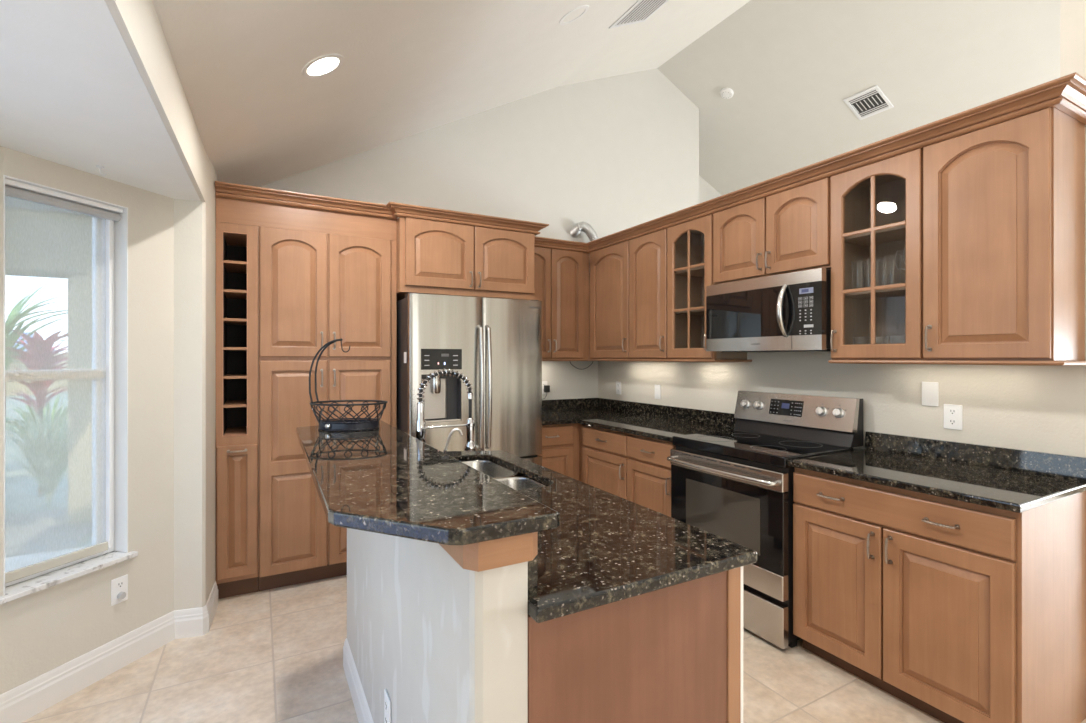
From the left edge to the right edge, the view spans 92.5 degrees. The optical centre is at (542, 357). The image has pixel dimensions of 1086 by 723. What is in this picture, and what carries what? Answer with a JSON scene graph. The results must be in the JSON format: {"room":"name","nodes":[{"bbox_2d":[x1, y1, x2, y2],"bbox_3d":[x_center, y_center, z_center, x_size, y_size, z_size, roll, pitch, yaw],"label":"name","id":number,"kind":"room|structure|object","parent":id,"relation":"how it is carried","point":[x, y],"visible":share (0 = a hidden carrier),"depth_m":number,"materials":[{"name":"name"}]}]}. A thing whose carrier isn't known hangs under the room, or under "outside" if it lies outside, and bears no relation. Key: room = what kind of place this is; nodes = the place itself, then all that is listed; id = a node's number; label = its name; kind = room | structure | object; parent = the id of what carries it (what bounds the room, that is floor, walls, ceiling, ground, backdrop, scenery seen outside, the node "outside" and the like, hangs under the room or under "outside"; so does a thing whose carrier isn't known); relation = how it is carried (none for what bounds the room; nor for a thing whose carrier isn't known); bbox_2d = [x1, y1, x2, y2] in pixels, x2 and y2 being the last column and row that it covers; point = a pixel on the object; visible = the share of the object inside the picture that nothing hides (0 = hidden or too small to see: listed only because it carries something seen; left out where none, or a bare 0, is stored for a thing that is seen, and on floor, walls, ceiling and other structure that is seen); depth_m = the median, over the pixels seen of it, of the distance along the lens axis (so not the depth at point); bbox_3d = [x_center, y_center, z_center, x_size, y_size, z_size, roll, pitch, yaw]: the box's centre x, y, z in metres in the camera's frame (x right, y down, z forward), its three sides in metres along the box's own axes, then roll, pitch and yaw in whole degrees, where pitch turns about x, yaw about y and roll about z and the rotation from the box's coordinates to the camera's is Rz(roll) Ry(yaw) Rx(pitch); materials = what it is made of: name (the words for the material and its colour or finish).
{"room":"kitchen","nodes":[
{"label":"kitchen","id":0,"kind":"room"},
{"bbox_2d":[0,146,173,694],"bbox_3d":[-2.042,0.302,2.166,0.160,2.185,0.920,0,0,16],"label":"wall","id":1,"kind":"structure","parent":0,"point":[42,631],"depth_m":2.39,"materials":[{"name":"paint"}]},
{"bbox_2d":[0,175,137,604],"bbox_3d":[-2.004,0.113,2.174,0.157,1.598,0.495,0,0,16],"label":"window","id":2,"kind":"structure","parent":1,"relation":"in","point":[25,586],"depth_m":2.34,"materials":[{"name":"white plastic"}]},
{"bbox_2d":[5,178,122,583],"bbox_3d":[-2.003,0.094,2.173,0.054,1.548,0.434,0,0,16],"label":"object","id":3,"kind":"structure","parent":2,"relation":"attached to","point":[15,189],"depth_m":2.29,"materials":[{"name":"grey plastic"}]},
{"bbox_2d":[111,574,127,605],"bbox_3d":[-1.903,1.045,2.337,0.008,0.115,0.070,0,0,16],"label":"outlet","id":4,"kind":"object","parent":1,"relation":"attached to","point":[120,584],"visible":1,"depth_m":2.33,"materials":[{"name":"white plastic"}]},
{"bbox_2d":[116,581,123,588],"bbox_3d":[-1.901,1.021,2.336,0.002,0.027,0.034,0,0,16],"label":"receptacle","id":5,"kind":"object","parent":4,"relation":"attached to","point":[119,584],"depth_m":2.33,"materials":[{"name":"white plastic"}]},
{"bbox_2d":[117,592,125,599],"bbox_3d":[-1.890,1.069,2.333,0.016,0.032,0.032,0,0,16],"label":"night light","id":6,"kind":"object","parent":4,"relation":"attached to","point":[121,595],"visible":1,"depth_m":2.33,"materials":[{"name":"grey plastic"}]},
{"bbox_2d":[0,0,199,200],"bbox_3d":[-1.211,-0.840,0.742,0.904,0.100,4.100,0,0,-29],"label":"ceiling","id":7,"kind":"structure","parent":0,"point":[73,94],"depth_m":1.59,"materials":[{"name":"paint"}]},
{"bbox_2d":[96,165,105,175],"bbox_3d":[-1.828,-0.772,2.147,0.030,0.036,0.026,0,0,7],"label":"ceiling hook","id":8,"kind":"object","parent":7,"relation":"attached to","point":[97,166],"visible":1,"depth_m":2.15,"materials":[{"name":"white metal"}]},
{"bbox_2d":[105,0,205,201],"bbox_3d":[-0.807,-1.008,0.882,0.046,0.436,3.956,0,0,-28],"label":"wall header","id":9,"kind":"structure","parent":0,"point":[138,24],"depth_m":1.63,"materials":[{"name":"paint"}]},
{"bbox_2d":[174,153,217,609],"bbox_3d":[-1.987,0.095,3.021,0.155,2.600,0.958,0,0,-29],"label":"wall","id":10,"kind":"structure","parent":0,"point":[194,221],"depth_m":2.61,"materials":[{"name":"paint"}]},
{"bbox_2d":[215,181,548,235],"bbox_3d":[-0.957,-0.944,3.471,2.080,0.068,0.377,0,0,-29],"label":"crown molding","id":11,"kind":"structure","parent":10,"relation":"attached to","point":[392,210],"depth_m":3.29,"materials":[{"name":"brown wood"}]},
{"bbox_2d":[347,528,527,722],"bbox_3d":[-0.458,0.866,1.686,0.114,1.056,1.570,0,0,-29],"label":"wall","id":12,"kind":"structure","parent":0,"point":[447,642],"depth_m":1.18,"materials":[{"name":"paint"}]},
{"bbox_2d":[343,638,373,722],"bbox_3d":[-0.480,1.330,1.711,0.128,0.130,1.534,0,0,-29],"label":"baseboard","id":13,"kind":"structure","parent":12,"relation":"attached to","point":[360,703],"depth_m":2.07,"materials":[{"name":"white wood"}]},
{"bbox_2d":[384,689,390,722],"bbox_3d":[-0.477,1.090,1.590,0.008,0.115,0.070,0,0,-29],"label":"outlet","id":14,"kind":"object","parent":12,"relation":"attached to","point":[387,702],"visible":1,"depth_m":1.58,"materials":[{"name":"white plastic"}]},
{"bbox_2d":[296,420,559,544],"bbox_3d":[-0.559,0.323,1.705,0.411,0.030,1.759,0,0,-29],"label":"countertop","id":15,"kind":"structure","parent":12,"relation":"on","point":[384,479],"depth_m":1.19,"materials":[{"name":"stone"}]},
{"bbox_2d":[309,338,387,430],"bbox_3d":[-0.840,0.111,2.252,0.324,0.390,0.218,0,0,-5],"label":"fruit basket","id":16,"kind":"object","parent":15,"relation":"on","point":[335,424],"visible":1,"depth_m":2.21,"materials":[{"name":"black metal"}]},
{"bbox_2d":[318,418,379,430],"bbox_3d":[-0.840,0.288,2.252,0.256,0.036,0.166,0,0,-5],"label":"tray","id":17,"kind":"object","parent":16,"relation":"on","point":[335,424],"depth_m":2.19,"materials":[{"name":"black metal"}]},
{"bbox_2d":[438,532,537,571],"bbox_3d":[-0.180,0.367,1.190,0.156,0.056,0.467,0,0,-29],"label":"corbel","id":18,"kind":"object","parent":12,"relation":"attached to","point":[486,555],"visible":0.57,"depth_m":0.98,"materials":[{"name":"brown wood"}]},
{"bbox_2d":[528,554,537,597],"bbox_3d":[-0.398,0.409,1.724,0.026,0.142,1.561,0,0,-29],"label":"backsplash","id":19,"kind":"structure","parent":12,"relation":"attached to","point":[532,565],"depth_m":1.04,"materials":[{"name":"stone"}]},
{"bbox_2d":[152,0,749,186],"bbox_3d":[1.398,-2.023,0.817,3.898,2.054,8.320,0,0,-29],"label":"ceiling","id":20,"kind":"structure","parent":0,"point":[408,68],"depth_m":2.80,"materials":[{"name":"paint"}]},
{"bbox_2d":[301,54,343,77],"bbox_3d":[-0.992,-1.315,2.340,0.177,0.100,0.199,0,0,-24],"label":"recessed light","id":21,"kind":"object","parent":20,"relation":"in","point":[321,66],"visible":1,"depth_m":2.33,"materials":[{"name":"white plastic"}]},
{"bbox_2d":[559,5,588,24],"bbox_3d":[0.188,-2.087,3.162,0.177,0.100,0.199,0,0,-24],"label":"recessed light","id":22,"kind":"object","parent":20,"relation":"in","point":[586,7],"visible":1,"depth_m":3.15,"materials":[{"name":"white plastic"}]},
{"bbox_2d":[609,0,668,28],"bbox_3d":[0.701,-2.441,3.651,0.328,0.159,0.360,0,0,-29],"label":"ceiling vent","id":23,"kind":"object","parent":20,"relation":"in","point":[641,10],"visible":1,"depth_m":3.67,"materials":[{"name":"white metal"}]},
{"bbox_2d":[260,68,698,399],"bbox_3d":[-0.319,-0.778,4.552,4.483,4.345,0.120,0,0,-29],"label":"wall","id":24,"kind":"structure","parent":0,"point":[614,154],"depth_m":4.75,"materials":[{"name":"paint"}]},
{"bbox_2d":[397,217,534,300],"bbox_3d":[-0.647,-0.670,3.875,0.985,0.490,0.746,0,0,-29],"label":"upper cabinet","id":25,"kind":"object","parent":24,"relation":"attached to","point":[434,257],"visible":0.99,"depth_m":3.56,"materials":[{"name":"brown wood"}]},
{"bbox_2d":[542,381,546,393],"bbox_3d":[0.009,0.270,4.658,0.070,0.115,0.008,0,0,-29],"label":"outlet","id":26,"kind":"object","parent":24,"relation":"attached to","point":[543,382],"visible":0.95,"depth_m":4.65,"materials":[{"name":"white plastic"}]},
{"bbox_2d":[544,385,549,398],"bbox_3d":[0.001,0.313,4.625,0.124,0.132,0.036,0,0,-29],"label":"charger","id":27,"kind":"object","parent":24,"relation":"attached to","point":[546,387],"visible":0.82,"depth_m":4.63,"materials":[{"name":"black plastic"}]},
{"bbox_2d":[534,247,588,358],"bbox_3d":[0.020,-0.452,4.461,0.740,0.927,0.361,0,0,-29],"label":"upper cabinet","id":28,"kind":"object","parent":24,"relation":"attached to","point":[561,276],"visible":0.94,"depth_m":4.39,"materials":[{"name":"brown wood"}]},
{"bbox_2d":[570,222,598,241],"bbox_3d":[0.417,-1.072,4.775,0.337,0.341,0.143,0,0,-7],"label":"flexible duct","id":29,"kind":"object","parent":24,"relation":"attached to","point":[579,227],"visible":0.7,"depth_m":4.73,"materials":[{"name":"metal"}]},
{"bbox_2d":[5,546,1085,722],"bbox_3d":[2.631,1.435,1.939,9.600,0.080,9.100,0,0,-29],"label":"floor","id":30,"kind":"structure","parent":0,"point":[275,655],"depth_m":2.23,"materials":[{"name":"tile"}]},
{"bbox_2d":[216,222,257,598],"bbox_3d":[-1.895,0.240,3.236,0.210,2.310,0.666,0,0,-29],"label":"wine rack cabinet","id":31,"kind":"object","parent":30,"relation":"on","point":[236,244],"visible":0.99,"depth_m":3.02,"materials":[{"name":"brown wood"}]},
{"bbox_2d":[223,260,246,273],"bbox_3d":[-1.864,-0.550,3.159,0.117,0.016,0.385,0,0,-29],"label":"cubby shelf","id":32,"kind":"object","parent":31,"relation":"attached to","point":[231,267],"depth_m":3.12,"materials":[{"name":"brown wood"}]},
{"bbox_2d":[223,289,246,298],"bbox_3d":[-1.864,-0.384,3.159,0.117,0.016,0.385,0,0,-29],"label":"cubby shelf","id":33,"kind":"object","parent":31,"relation":"attached to","point":[227,293],"depth_m":3.05,"materials":[{"name":"brown wood"}]},
{"bbox_2d":[223,318,246,324],"bbox_3d":[-1.864,-0.218,3.159,0.117,0.016,0.385,0,0,-29],"label":"cubby shelf","id":34,"kind":"object","parent":31,"relation":"attached to","point":[226,321],"depth_m":3.02,"materials":[{"name":"brown wood"}]},
{"bbox_2d":[223,347,246,350],"bbox_3d":[-1.864,-0.052,3.159,0.117,0.016,0.385,0,0,-29],"label":"cubby shelf","id":35,"kind":"object","parent":31,"relation":"attached to","point":[224,348],"depth_m":3.00,"materials":[{"name":"brown wood"}]},
{"bbox_2d":[223,374,246,378],"bbox_3d":[-1.864,0.113,3.159,0.117,0.016,0.385,0,0,-29],"label":"cubby shelf","id":36,"kind":"object","parent":31,"relation":"attached to","point":[225,376],"depth_m":3.01,"materials":[{"name":"brown wood"}]},
{"bbox_2d":[223,400,246,407],"bbox_3d":[-1.864,0.279,3.159,0.117,0.016,0.385,0,0,-29],"label":"cubby shelf","id":37,"kind":"object","parent":31,"relation":"attached to","point":[226,403],"depth_m":3.05,"materials":[{"name":"brown wood"}]},
{"bbox_2d":[216,197,396,590],"bbox_3d":[-1.543,0.240,3.429,1.012,2.310,0.666,0,0,-29],"label":"pantry cabinet","id":38,"kind":"object","parent":30,"relation":"on","point":[324,277],"visible":0.85,"depth_m":3.16,"materials":[{"name":"brown wood"}]},
{"bbox_2d":[397,292,541,465],"bbox_3d":[-0.606,0.495,3.763,0.925,1.800,0.956,0,0,-29],"label":"refrigerator","id":39,"kind":"object","parent":30,"relation":"on","point":[496,343],"visible":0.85,"depth_m":3.39,"materials":[{"name":"grey metal"}]},
{"bbox_2d":[540,423,578,480],"bbox_3d":[0.206,0.953,4.395,1.083,0.883,0.656,0,0,-29],"label":"base cabinet","id":40,"kind":"object","parent":30,"relation":"on","point":[560,442],"visible":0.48,"depth_m":4.04,"materials":[{"name":"brown wood"}]},
{"bbox_2d":[579,424,675,516],"bbox_3d":[0.793,0.953,3.769,0.656,0.883,1.118,0,0,-29],"label":"base cabinet","id":41,"kind":"object","parent":30,"relation":"on","point":[636,469],"visible":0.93,"depth_m":3.56,"materials":[{"name":"brown wood"}]},
{"bbox_2d":[542,398,736,441],"bbox_3d":[0.462,0.445,3.929,1.083,0.131,1.720,0,0,-29],"label":"countertop","id":42,"kind":"structure","parent":41,"relation":"on","point":[661,422],"depth_m":3.98,"materials":[{"name":"stone"}]},
{"bbox_2d":[514,473,742,722],"bbox_3d":[-0.131,0.953,1.889,0.652,0.883,1.624,0,0,-29],"label":"base cabinet","id":43,"kind":"object","parent":30,"relation":"on","point":[672,654],"visible":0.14,"depth_m":1.17,"materials":[{"name":"brown wood"}]},
{"bbox_2d":[447,450,756,622],"bbox_3d":[-0.138,0.425,1.897,0.649,0.172,1.708,0,0,-29],"label":"countertop","id":44,"kind":"structure","parent":43,"relation":"on","point":[605,548],"depth_m":1.30,"materials":[{"name":"stone"}]},
{"bbox_2d":[416,369,475,451],"bbox_3d":[-0.411,0.264,2.220,0.273,0.432,0.084,0,0,-29],"label":"faucet","id":45,"kind":"object","parent":44,"relation":"on","point":[421,427],"visible":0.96,"depth_m":2.23,"materials":[{"name":"silver metal"}]},
{"bbox_2d":[443,428,462,454],"bbox_3d":[-0.444,0.412,2.547,0.103,0.136,0.031,0,0,-3],"label":"water tap","id":46,"kind":"object","parent":44,"relation":"on","point":[455,429],"visible":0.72,"depth_m":2.54,"materials":[{"name":"silver metal"}]},
{"bbox_2d":[461,460,547,490],"bbox_3d":[-0.273,0.611,2.204,0.395,0.200,0.746,0,0,-29],"label":"sink","id":47,"kind":"object","parent":44,"relation":"in","point":[500,473],"visible":0.13,"depth_m":2.37,"materials":[{"name":"metal"}]},
{"bbox_2d":[667,390,862,648],"bbox_3d":[1.196,0.805,2.911,0.730,1.180,0.765,0,0,-29],"label":"range","id":48,"kind":"object","parent":30,"relation":"on","point":[736,485],"visible":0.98,"depth_m":2.73,"materials":[{"name":"silver metal"}]},
{"bbox_2d":[671,464,787,575],"bbox_3d":[0.963,0.833,2.783,0.040,0.392,0.759,0,0,-29],"label":"oven","id":49,"kind":"object","parent":48,"relation":"in","point":[754,516],"depth_m":2.67,"materials":[{"name":"black glass"}]},
{"bbox_2d":[672,430,853,467],"bbox_3d":[1.198,0.495,2.912,0.555,0.055,0.763,0,0,-29],"label":"cooktop","id":50,"kind":"object","parent":48,"relation":"in","point":[768,449],"depth_m":2.81,"materials":[{"name":"black glass"}]},
{"bbox_2d":[781,403,789,408],"bbox_3d":[1.431,0.284,3.065,0.010,0.031,0.050,0,0,-29],"label":"clock","id":51,"kind":"object","parent":48,"relation":"on","point":[783,405],"depth_m":3.06,"materials":[{"name":"blue glass"}]},
{"bbox_2d":[793,467,1085,722],"bbox_3d":[1.636,0.953,2.234,0.656,0.883,0.840,0,0,-29],"label":"base cabinet","id":52,"kind":"object","parent":30,"relation":"on","point":[958,611],"visible":0.99,"depth_m":1.95,"materials":[{"name":"brown wood"}]},
{"bbox_2d":[787,431,1085,512],"bbox_3d":[1.642,0.451,2.230,0.650,0.120,0.853,0,0,-29],"label":"countertop","id":53,"kind":"structure","parent":52,"relation":"on","point":[1014,480],"depth_m":2.16,"materials":[{"name":"stone"}]},
{"bbox_2d":[699,176,721,202],"bbox_3d":[2.906,-0.639,7.166,3.687,4.067,0.120,0,0,-29],"label":"wall","id":54,"kind":"structure","parent":0,"point":[707,192],"depth_m":6.64,"materials":[{"name":"paint"}]},
{"bbox_2d":[598,351,1059,453],"bbox_3d":[1.359,0.225,3.550,0.120,2.340,3.250,0,0,-29],"label":"wall","id":55,"kind":"structure","parent":0,"point":[1004,406],"depth_m":2.66,"materials":[{"name":"paint"}]},
{"bbox_2d":[616,381,620,394],"bbox_3d":[0.677,0.272,4.657,0.008,0.115,0.070,0,0,-29],"label":"outlet","id":56,"kind":"object","parent":55,"relation":"attached to","point":[618,384],"visible":1,"depth_m":4.65,"materials":[{"name":"white plastic"}]},
{"bbox_2d":[589,229,668,358],"bbox_3d":[0.751,-0.452,4.153,0.361,0.927,0.996,0,0,-29],"label":"upper cabinet","id":57,"kind":"object","parent":55,"relation":"attached to","point":[628,279],"visible":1,"depth_m":4.01,"materials":[{"name":"brown wood"}]},
{"bbox_2d":[542,359,751,361],"bbox_3d":[0.560,0.020,3.792,0.745,0.017,1.648,0,0,-40],"label":"rail","id":58,"kind":"object","parent":55,"relation":"attached to","point":[637,360],"visible":0.84,"depth_m":3.69,"materials":[{"name":"brown wood"}]},
{"bbox_2d":[655,385,660,398],"bbox_3d":[0.926,0.276,4.203,0.008,0.115,0.070,0,0,-29],"label":"light switch","id":59,"kind":"object","parent":55,"relation":"attached to","point":[657,387],"visible":1,"depth_m":4.19,"materials":[{"name":"white plastic"}]},
{"bbox_2d":[667,214,746,359],"bbox_3d":[1.092,-0.452,3.532,0.361,0.927,0.416,0,0,-29],"label":"upper cabinet","id":60,"kind":"object","parent":55,"relation":"attached to","point":[689,244],"visible":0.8,"depth_m":3.62,"materials":[{"name":"brown wood"}]},
{"bbox_2d":[675,266,703,276],"bbox_3d":[1.125,-0.595,3.550,0.261,0.016,0.380,0,0,-29],"label":"shelf","id":61,"kind":"object","parent":60,"relation":"attached to","point":[697,271],"depth_m":3.62,"materials":[{"name":"brown wood"}]},
{"bbox_2d":[675,309,703,314],"bbox_3d":[1.125,-0.315,3.550,0.261,0.016,0.380,0,0,-29],"label":"shelf","id":62,"kind":"object","parent":60,"relation":"attached to","point":[693,312],"depth_m":3.60,"materials":[{"name":"brown wood"}]},
{"bbox_2d":[713,177,830,284],"bbox_3d":[1.377,-0.686,3.012,0.361,0.458,0.765,0,0,-29],"label":"upper cabinet","id":63,"kind":"object","parent":55,"relation":"attached to","point":[788,231],"visible":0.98,"depth_m":2.89,"materials":[{"name":"brown wood"}]},
{"bbox_2d":[706,268,830,351],"bbox_3d":[1.334,-0.240,2.983,0.461,0.410,0.757,0,0,-29],"label":"microwave","id":64,"kind":"object","parent":63,"relation":"attached to","point":[787,312],"visible":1,"depth_m":2.81,"materials":[{"name":"silver metal"}]},
{"bbox_2d":[799,287,812,293],"bbox_3d":[1.341,-0.341,2.646,0.005,0.028,0.075,0,0,-29],"label":"clock","id":65,"kind":"object","parent":64,"relation":"on","point":[802,290],"depth_m":2.65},
{"bbox_2d":[830,148,923,359],"bbox_3d":[1.661,-0.452,2.495,0.361,0.927,0.412,0,0,-29],"label":"upper cabinet","id":66,"kind":"object","parent":55,"relation":"attached to","point":[877,207],"visible":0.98,"depth_m":2.56,"materials":[{"name":"brown wood"}]},
{"bbox_2d":[845,225,904,245],"bbox_3d":[1.695,-0.595,2.513,0.261,0.016,0.376,0,0,-29],"label":"shelf","id":67,"kind":"object","parent":66,"relation":"attached to","point":[893,236],"depth_m":2.56,"materials":[{"name":"brown wood"}]},
{"bbox_2d":[845,287,904,298],"bbox_3d":[1.695,-0.315,2.513,0.261,0.016,0.376,0,0,-29],"label":"shelf","id":68,"kind":"object","parent":66,"relation":"attached to","point":[894,293],"depth_m":2.55,"materials":[{"name":"brown wood"}]},
{"bbox_2d":[922,382,937,405],"bbox_3d":[1.862,0.175,2.500,0.006,0.115,0.070,0,0,-29],"label":"blank plate","id":69,"kind":"object","parent":55,"relation":"attached to","point":[929,389],"visible":1,"depth_m":2.50,"materials":[{"name":"white plastic"}]},
{"bbox_2d":[944,404,961,429],"bbox_3d":[1.907,0.276,2.417,0.008,0.115,0.074,0,0,-29],"label":"outlet","id":70,"kind":"object","parent":55,"relation":"attached to","point":[952,413],"visible":1,"depth_m":2.41,"materials":[{"name":"white plastic"}]},
{"bbox_2d":[948,409,956,414],"bbox_3d":[1.904,0.252,2.416,0.002,0.027,0.034,0,0,-29],"label":"receptacle","id":71,"kind":"object","parent":70,"relation":"attached to","point":[950,411],"depth_m":2.42,"materials":[{"name":"white plastic"}]},
{"bbox_2d":[948,419,956,424],"bbox_3d":[1.904,0.300,2.416,0.002,0.027,0.034,0,0,-29],"label":"receptacle","id":72,"kind":"object","parent":70,"relation":"attached to","point":[950,421],"depth_m":2.42,"materials":[{"name":"white plastic"}]},
{"bbox_2d":[864,431,1085,481],"bbox_3d":[1.914,0.435,2.381,0.027,0.090,0.846,0,0,-29],"label":"backsplash","id":73,"kind":"structure","parent":55,"relation":"attached to","point":[1040,463],"depth_m":2.30,"materials":[{"name":"stone"}]},
{"bbox_2d":[923,107,1084,360],"bbox_3d":[1.862,-0.452,2.129,0.361,0.927,0.418,0,0,-29],"label":"upper cabinet","id":74,"kind":"object","parent":55,"relation":"attached to","point":[1004,202],"visible":0.99,"depth_m":2.00,"materials":[{"name":"brown wood"}]},
{"bbox_2d":[535,72,1085,252],"bbox_3d":[0.959,-0.944,3.070,0.738,0.068,3.184,0,0,-35],"label":"crown molding","id":75,"kind":"structure","parent":74,"relation":"attached to","point":[1067,93],"depth_m":2.35,"materials":[{"name":"brown wood"}]},
{"bbox_2d":[657,0,1059,194],"bbox_3d":[4.853,-1.957,3.136,4.392,2.186,9.060,0,0,-29],"label":"ceiling","id":76,"kind":"structure","parent":0,"point":[790,67],"depth_m":4.51,"materials":[{"name":"paint"}]},
{"bbox_2d":[720,88,733,98],"bbox_3d":[1.855,-2.666,5.242,0.126,0.078,0.132,0,0,-23],"label":"smoke detector","id":77,"kind":"object","parent":76,"relation":"attached to","point":[726,93],"visible":1,"depth_m":5.22,"materials":[{"name":"white plastic"}]},
{"bbox_2d":[843,85,893,119],"bbox_3d":[2.967,-2.320,4.741,0.273,0.134,0.300,0,0,-29],"label":"ceiling vent","id":78,"kind":"object","parent":76,"relation":"in","point":[872,101],"visible":1,"depth_m":4.74,"materials":[{"name":"white metal"}]},
{"bbox_2d":[828,360,1085,365],"bbox_3d":[1.781,0.020,2.295,0.343,0.017,0.867,0,0,-29],"label":"rail","id":79,"kind":"object","parent":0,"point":[938,362],"visible":0.91,"depth_m":2.11,"materials":[{"name":"brown wood"}]},
{"bbox_2d":[1060,0,1085,457],"bbox_3d":[2.168,-0.641,2.075,0.120,4.070,0.115,0,0,-29],"label":"wall pier","id":80,"kind":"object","parent":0,"point":[1072,12],"depth_m":2.06,"materials":[{"name":"paint"}]},
{"label":"outside","id":81,"kind":"structure","parent":0,"visible":0},
{"bbox_2d":[5,390,91,547],"bbox_3d":[-34.539,1.525,14.788,68.000,0.060,69.000,0,0,-29],"label":"ground","id":82,"kind":"structure","parent":81,"point":[21,488],"depth_m":6.08,"materials":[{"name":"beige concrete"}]},
{"bbox_2d":[5,391,67,507],"bbox_3d":[-4.890,0.883,5.106,1.206,1.227,1.120,0,0,-10],"label":"ornamental grass","id":83,"kind":"object","parent":82,"relation":"on","point":[47,454],"depth_m":5.08,"materials":[{"name":"green plant"}]},
{"bbox_2d":[5,328,67,495],"bbox_3d":[-5.352,0.587,5.642,0.728,1.815,0.907,0,0,36],"label":"ti plant","id":84,"kind":"object","parent":82,"relation":"on","point":[39,356],"visible":0.7,"depth_m":5.56,"materials":[{"name":"red plant"}]},
{"bbox_2d":[5,285,67,437],"bbox_3d":[-8.571,0.104,8.117,2.255,2.781,2.213,0,0,-5],"label":"palm","id":85,"kind":"object","parent":82,"relation":"on","point":[14,317],"visible":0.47,"depth_m":8.21,"materials":[{"name":"green plant"}]},
{"bbox_2d":[5,394,67,440],"bbox_3d":[-6.567,0.971,6.895,1.370,1.057,1.290,0,0,-29],"label":"shrub","id":86,"kind":"object","parent":82,"relation":"on","point":[54,406],"visible":0.1,"depth_m":6.78,"materials":[{"name":"green plant"}]},
{"bbox_2d":[6,332,67,395],"bbox_3d":[-26.548,0.195,19.973,13.200,2.600,5.600,0,0,-29],"label":"neighbouring house","id":87,"kind":"structure","parent":82,"relation":"on","point":[10,386],"depth_m":20.70,"materials":[{"name":"paint"}]},
{"bbox_2d":[5,509,91,557],"bbox_3d":[-5.041,1.484,-1.645,7.900,0.020,11.400,0,0,-29],"label":"patio","id":88,"kind":"structure","parent":82,"relation":"on","point":[42,531],"depth_m":4.38,"materials":[{"name":"white concrete"}]},
{"bbox_2d":[68,273,91,524],"bbox_3d":[-4.043,0.374,4.891,0.560,2.239,0.400,0,0,-29],"label":"column","id":89,"kind":"structure","parent":82,"relation":"on","point":[79,285],"depth_m":4.62,"materials":[{"name":"paint"}]},
{"bbox_2d":[5,207,91,278],"bbox_3d":[-5.858,-1.006,3.895,5.800,0.519,0.460,0,0,-29],"label":"beam","id":90,"kind":"structure","parent":89,"relation":"on","point":[37,243],"depth_m":4.50,"materials":[{"name":"paint"}]},
{"bbox_2d":[5,196,86,215],"bbox_3d":[-5.517,-1.338,3.170,5.700,0.135,2.500,0,0,-29],"label":"roof","id":91,"kind":"structure","parent":90,"relation":"on","point":[9,202],"depth_m":4.37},
{"bbox_3d":[-1.525,0.302,0.521,0.140,2.185,2.616,0,0,-29],"label":"wall","id":92,"kind":"structure","parent":0,"visible":0},
{"bbox_2d":[0,581,217,722],"bbox_3d":[-1.603,1.326,1.096,0.629,0.137,3.660,0,0,-15],"label":"baseboard","id":93,"kind":"structure","parent":92,"relation":"attached to","point":[22,702],"depth_m":2.26,"materials":[{"name":"white wood"}]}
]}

